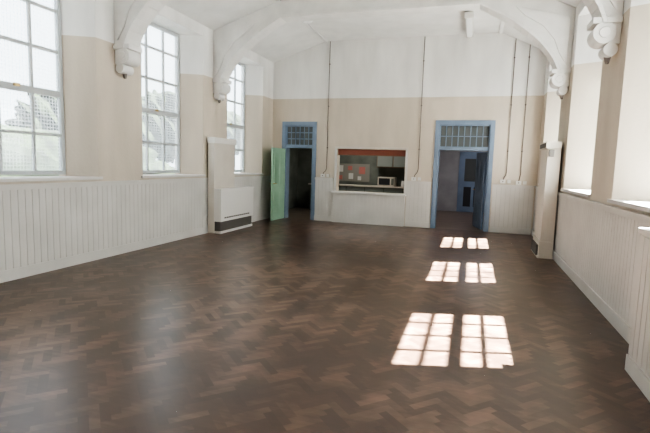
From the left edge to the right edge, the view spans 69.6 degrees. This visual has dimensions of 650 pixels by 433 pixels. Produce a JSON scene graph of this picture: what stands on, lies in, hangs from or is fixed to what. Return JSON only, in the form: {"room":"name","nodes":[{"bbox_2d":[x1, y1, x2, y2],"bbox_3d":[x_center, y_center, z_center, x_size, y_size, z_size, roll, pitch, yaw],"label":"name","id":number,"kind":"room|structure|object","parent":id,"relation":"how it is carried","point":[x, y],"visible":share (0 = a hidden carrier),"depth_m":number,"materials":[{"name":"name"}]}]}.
{"room":"community hall","nodes":[
{"label":"community hall","id":0,"kind":"room"},
{"bbox_2d":[0,0,273,184],"bbox_3d":[-4.054,-1.358,5.899,0.550,4.350,16.040,4,7,17],"label":"wall","id":1,"kind":"structure","parent":0,"point":[103,108],"depth_m":7.69,"materials":[{"name":"paint"}]},
{"bbox_2d":[0,0,65,175],"bbox_3d":[-4.109,-1.948,6.183,0.085,2.796,1.492,4,7,17],"label":"window","id":2,"kind":"structure","parent":1,"relation":"in","point":[30,89],"depth_m":6.55,"materials":[{"name":"grey paint"}]},
{"bbox_2d":[0,176,102,181],"bbox_3d":[-3.947,-0.509,6.279,0.535,0.040,2.000,4,7,17],"label":"window sill","id":3,"kind":"structure","parent":1,"relation":"attached to","point":[14,178],"depth_m":6.31,"materials":[{"name":"grey paint"}]},
{"bbox_2d":[0,176,270,282],"bbox_3d":[-3.815,0.180,5.981,0.044,1.190,15.440,4,7,17],"label":"wainscoting","id":4,"kind":"structure","parent":1,"relation":"attached to","point":[45,227],"depth_m":7.07,"materials":[{"name":"grey wood"}]},
{"bbox_2d":[141,22,179,173],"bbox_3d":[-3.242,-2.229,8.936,0.085,2.796,1.492,4,7,17],"label":"window","id":5,"kind":"structure","parent":1,"relation":"in","point":[146,110],"depth_m":9.18,"materials":[{"name":"grey paint"}]},
{"bbox_2d":[141,174,205,177],"bbox_3d":[-3.080,-0.790,9.032,0.535,0.040,2.000,4,7,17],"label":"window sill","id":6,"kind":"structure","parent":1,"relation":"attached to","point":[144,175],"depth_m":8.91,"materials":[{"name":"grey paint"}]},
{"bbox_2d":[227,62,244,171],"bbox_3d":[-2.375,-2.510,11.689,0.085,2.796,1.492,4,7,17],"label":"window","id":7,"kind":"structure","parent":1,"relation":"in","point":[234,126],"depth_m":12.23,"materials":[{"name":"grey paint"}]},
{"bbox_2d":[234,173,263,175],"bbox_3d":[-2.213,-1.071,11.785,0.535,0.040,2.000,4,7,17],"label":"trim","id":8,"kind":"structure","parent":1,"relation":"attached to","point":[235,174],"depth_m":11.84,"materials":[{"name":"grey paint"}]},
{"bbox_2d":[288,207,309,219],"bbox_3d":[0.648,-0.007,14.511,4.700,0.058,3.460,4,7,17],"label":"floor","id":9,"kind":"structure","parent":0,"point":[297,212],"depth_m":14.62,"materials":[{"name":"brown wood"}]},
{"bbox_2d":[308,183,403,209],"bbox_3d":[1.359,-0.587,15.555,3.870,0.900,0.660,4,7,17],"label":"countertop","id":10,"kind":"structure","parent":9,"relation":"on","point":[342,187],"depth_m":15.22,"materials":[{"name":"paint"}]},
{"bbox_2d":[377,177,396,186],"bbox_3d":[2.032,-1.142,15.276,0.550,0.295,0.460,4,7,17],"label":"microwave oven","id":11,"kind":"object","parent":10,"relation":"on","point":[382,181],"visible":0.99,"depth_m":15.06,"materials":[{"name":"paint"}]},
{"bbox_2d":[0,218,649,432],"bbox_3d":[-0.559,0.982,5.038,6.910,0.001,15.440,4,7,17],"label":"floor","id":12,"kind":"structure","parent":0,"point":[284,325],"depth_m":4.14,"materials":[{"name":"brown wood"}]},
{"bbox_2d":[207,137,253,233],"bbox_3d":[-2.118,-0.725,10.668,0.324,2.050,1.590,4,7,17],"label":"heater","id":13,"kind":"object","parent":12,"relation":"on","point":[230,208],"visible":1,"depth_m":10.24,"materials":[{"name":"paint"}]},
{"bbox_2d":[531,142,561,258],"bbox_3d":[4.066,-0.316,8.623,0.264,2.060,0.915,4,7,17],"label":"duct","id":14,"kind":"object","parent":12,"relation":"on","point":[542,243],"visible":1,"depth_m":8.27,"materials":[{"name":"paint"}]},
{"bbox_2d":[625,227,649,401],"bbox_3d":[2.235,0.741,2.806,0.204,1.140,1.760,4,7,17],"label":"radiator casing","id":15,"kind":"object","parent":12,"relation":"on","point":[637,363],"visible":1,"depth_m":3.46,"materials":[{"name":"paint"}]},
{"bbox_2d":[166,0,580,62],"bbox_3d":[-0.466,-3.622,4.380,8.110,0.702,15.740,4,7,17],"label":"ceiling","id":16,"kind":"structure","parent":0,"point":[291,38],"depth_m":10.75,"materials":[{"name":"paint"}]},
{"bbox_2d":[113,0,623,78],"bbox_3d":[0.080,-2.962,6.288,6.902,1.996,0.340,4,7,17],"label":"arch","id":17,"kind":"object","parent":16,"relation":"attached to","point":[132,18],"visible":1,"depth_m":7.07,"materials":[{"name":"white paint"}]},
{"bbox_2d":[212,0,575,102],"bbox_3d":[0.947,-3.243,9.041,6.902,1.996,0.340,4,7,17],"label":"arch","id":18,"kind":"object","parent":16,"relation":"attached to","point":[549,24],"visible":1,"depth_m":8.74,"materials":[{"name":"white paint"}]},
{"bbox_2d":[465,12,473,37],"bbox_3d":[3.189,-4.237,10.308,0.180,0.175,1.540,4,7,17],"label":"fluorescent light","id":19,"kind":"object","parent":16,"relation":"attached to","point":[469,16],"visible":1,"depth_m":10.05,"materials":[{"name":"white plastic"}]},
{"bbox_2d":[289,148,487,210],"bbox_3d":[2.688,-1.501,14.864,8.200,3.050,5.080,4,7,17],"label":"wall","id":20,"kind":"structure","parent":0,"point":[300,165],"depth_m":16.52,"materials":[{"name":"grey paint"}]},
{"bbox_2d":[339,163,369,181],"bbox_3d":[0.883,-1.504,15.981,1.300,0.600,0.034,4,7,17],"label":"notice board","id":21,"kind":"object","parent":20,"relation":"attached to","point":[347,172],"visible":0.85,"depth_m":15.93,"materials":[{"name":"grey fabric"}]},
{"bbox_2d":[377,156,404,167],"bbox_3d":[2.519,-1.976,15.237,1.600,0.800,0.360,4,7,17],"label":"upper cabinet","id":22,"kind":"object","parent":20,"relation":"attached to","point":[382,161],"visible":0.25,"depth_m":15.20,"materials":[{"name":"white wood"}]},
{"bbox_2d":[456,151,487,212],"bbox_3d":[5.259,-1.219,16.631,1.000,2.150,0.038,4,7,17],"label":"door","id":23,"kind":"structure","parent":20,"relation":"in","point":[467,163],"depth_m":16.68,"materials":[{"name":"blue paint"}]},
{"bbox_2d":[272,32,546,231],"bbox_3d":[1.864,-2.239,12.225,8.010,5.050,0.280,4,7,17],"label":"wall","id":24,"kind":"structure","parent":0,"point":[374,87],"depth_m":11.89,"materials":[{"name":"paint"}]},
{"bbox_2d":[282,122,316,219],"bbox_3d":[-0.700,-1.278,13.104,1.010,2.695,0.290,4,7,17],"label":"door","id":25,"kind":"structure","parent":24,"relation":"in","point":[294,134],"depth_m":12.95,"materials":[{"name":"blue paint"}]},
{"bbox_2d":[269,147,284,220],"bbox_3d":[-1.283,-0.887,12.758,0.170,1.940,0.780,4,7,20],"label":"door leaf","id":26,"kind":"structure","parent":25,"relation":"attached to","point":[277,183],"depth_m":12.69,"materials":[{"name":"green paint"}]},
{"bbox_2d":[314,177,333,220],"bbox_3d":[-0.038,-0.471,12.833,0.520,1.190,0.044,4,7,17],"label":"wainscoting","id":27,"kind":"structure","parent":24,"relation":"attached to","point":[323,186],"depth_m":12.84,"materials":[{"name":"grey wood"}]},
{"bbox_2d":[320,41,330,176],"bbox_3d":[0.049,-2.848,12.552,0.240,3.580,0.064,4,7,17],"label":"conduit","id":28,"kind":"object","parent":24,"relation":"attached to","point":[323,174],"visible":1,"depth_m":12.59,"materials":[{"name":"grey metal"}]},
{"bbox_2d":[331,146,407,226],"bbox_3d":[1.146,-0.810,12.354,2.000,2.040,0.179,4,7,17],"label":"hatch","id":29,"kind":"object","parent":24,"relation":"attached to","point":[387,209],"visible":1,"depth_m":12.37,"materials":[{"name":"paint"}]},
{"bbox_2d":[338,149,405,156],"bbox_3d":[1.248,-1.697,12.464,1.836,0.165,0.080,4,7,17],"label":"roller shutter","id":30,"kind":"object","parent":24,"relation":"attached to","point":[352,152],"visible":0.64,"depth_m":12.43,"materials":[{"name":"brown wood"}]},
{"bbox_2d":[276,0,504,41],"bbox_3d":[-0.198,-3.757,4.440,4.430,0.029,15.440,4,7,17],"label":"trim","id":31,"kind":"structure","parent":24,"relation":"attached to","point":[313,30],"depth_m":11.05,"materials":[{"name":"paint"}]},
{"bbox_2d":[404,181,431,227],"bbox_3d":[2.399,-0.314,12.082,0.630,1.190,0.044,4,7,17],"label":"wainscoting","id":32,"kind":"structure","parent":24,"relation":"attached to","point":[418,193],"depth_m":12.08,"materials":[{"name":"grey wood"}]},
{"bbox_2d":[411,40,424,180],"bbox_3d":[2.395,-2.697,11.829,0.240,3.580,0.064,4,7,17],"label":"conduit","id":33,"kind":"object","parent":24,"relation":"attached to","point":[414,177],"visible":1,"depth_m":11.87,"materials":[{"name":"grey metal"}]},
{"bbox_2d":[430,120,495,231],"bbox_3d":[3.464,-1.030,11.818,1.420,2.735,0.290,4,7,17],"label":"door frame","id":34,"kind":"structure","parent":24,"relation":"in","point":[464,135],"depth_m":11.64,"materials":[{"name":"blue paint"}]},
{"bbox_2d":[472,152,486,229],"bbox_3d":[4.053,-0.682,12.261,0.170,1.960,0.850,2,6,3],"label":"door leaf","id":35,"kind":"structure","parent":34,"relation":"attached to","point":[481,162],"depth_m":12.16,"materials":[{"name":"blue paint"}]},
{"bbox_2d":[500,39,516,182],"bbox_3d":[4.446,-2.575,11.195,0.240,3.560,0.064,4,7,17],"label":"conduit","id":36,"kind":"object","parent":24,"relation":"attached to","point":[503,180],"visible":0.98,"depth_m":11.24,"materials":[{"name":"grey metal"}]},
{"bbox_2d":[489,184,534,234],"bbox_3d":[4.554,-0.175,11.417,0.950,1.190,0.044,4,7,17],"label":"wainscoting","id":37,"kind":"structure","parent":24,"relation":"attached to","point":[511,205],"depth_m":11.42,"materials":[{"name":"grey wood"}]},
{"bbox_2d":[516,44,530,184],"bbox_3d":[4.790,-2.543,11.091,0.240,3.580,0.064,4,7,17],"label":"conduit","id":38,"kind":"object","parent":24,"relation":"attached to","point":[517,182],"visible":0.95,"depth_m":11.16,"materials":[{"name":"grey metal"}]},
{"bbox_2d":[435,210,483,230],"bbox_3d":[4.872,0.154,14.198,3.440,0.058,5.360,4,7,17],"label":"floor","id":39,"kind":"structure","parent":0,"point":[454,220],"depth_m":13.88,"materials":[{"name":"brown wood"}]},
{"bbox_2d":[537,0,649,215],"bbox_3d":[3.062,-0.900,3.705,0.550,4.350,16.040,4,7,17],"label":"wall","id":40,"kind":"structure","parent":0,"point":[602,121],"depth_m":5.55,"materials":[{"name":"paint"}]},
{"bbox_2d":[561,188,590,197],"bbox_3d":[3.990,-0.348,6.977,0.535,0.040,2.000,4,7,17],"label":"window sill","id":41,"kind":"structure","parent":40,"relation":"attached to","point":[586,193],"depth_m":6.98,"materials":[{"name":"grey paint"}]},
{"bbox_2d":[531,186,649,343],"bbox_3d":[2.732,0.602,3.962,0.044,1.190,15.440,4,7,17],"label":"wainscoting","id":42,"kind":"structure","parent":40,"relation":"attached to","point":[596,244],"depth_m":5.36,"materials":[{"name":"grey wood"}]},
{"bbox_2d":[607,199,649,212],"bbox_3d":[3.123,-0.067,4.224,0.535,0.040,2.000,4,7,17],"label":"window sill","id":43,"kind":"structure","parent":40,"relation":"attached to","point":[638,205],"depth_m":4.59,"materials":[{"name":"grey paint"}]},
{"label":"outside","id":44,"kind":"structure","parent":0,"visible":0},
{"bbox_3d":[5.173,0.291,16.835,80.000,0.100,85.000,4,7,17],"label":"ground","id":45,"kind":"structure","parent":44,"visible":0},
{"bbox_2d":[4,93,57,130],"bbox_3d":[-18.804,-5.514,32.828,5.543,6.460,5.633,4,7,17],"label":"tree","id":46,"kind":"object","parent":45,"relation":"on","point":[45,107],"visible":0.21,"depth_m":30.48,"materials":[{"name":"green plant"}]},
{"bbox_2d":[0,125,174,176],"bbox_3d":[-14.047,-0.759,12.048,3.200,4.788,36.541,4,7,17],"label":"hedge","id":47,"kind":"object","parent":45,"relation":"on","point":[16,148],"visible":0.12,"depth_m":17.67,"materials":[{"name":"green plant"}]},
{"bbox_2d":[142,89,174,162],"bbox_3d":[-14.250,-7.008,40.607,6.460,7.976,7.072,4,7,17],"label":"tree","id":48,"kind":"object","parent":45,"relation":"on","point":[154,98],"visible":0.36,"depth_m":38.34,"materials":[{"name":"green plant"}]},
{"bbox_2d":[227,110,239,154],"bbox_3d":[-13.034,-9.534,57.942,7.011,9.226,7.374,-3,8,-37],"label":"tree","id":49,"kind":"object","parent":45,"relation":"on","point":[230,114],"visible":0.12,"depth_m":55.84,"materials":[{"name":"green plant"}]}
]}

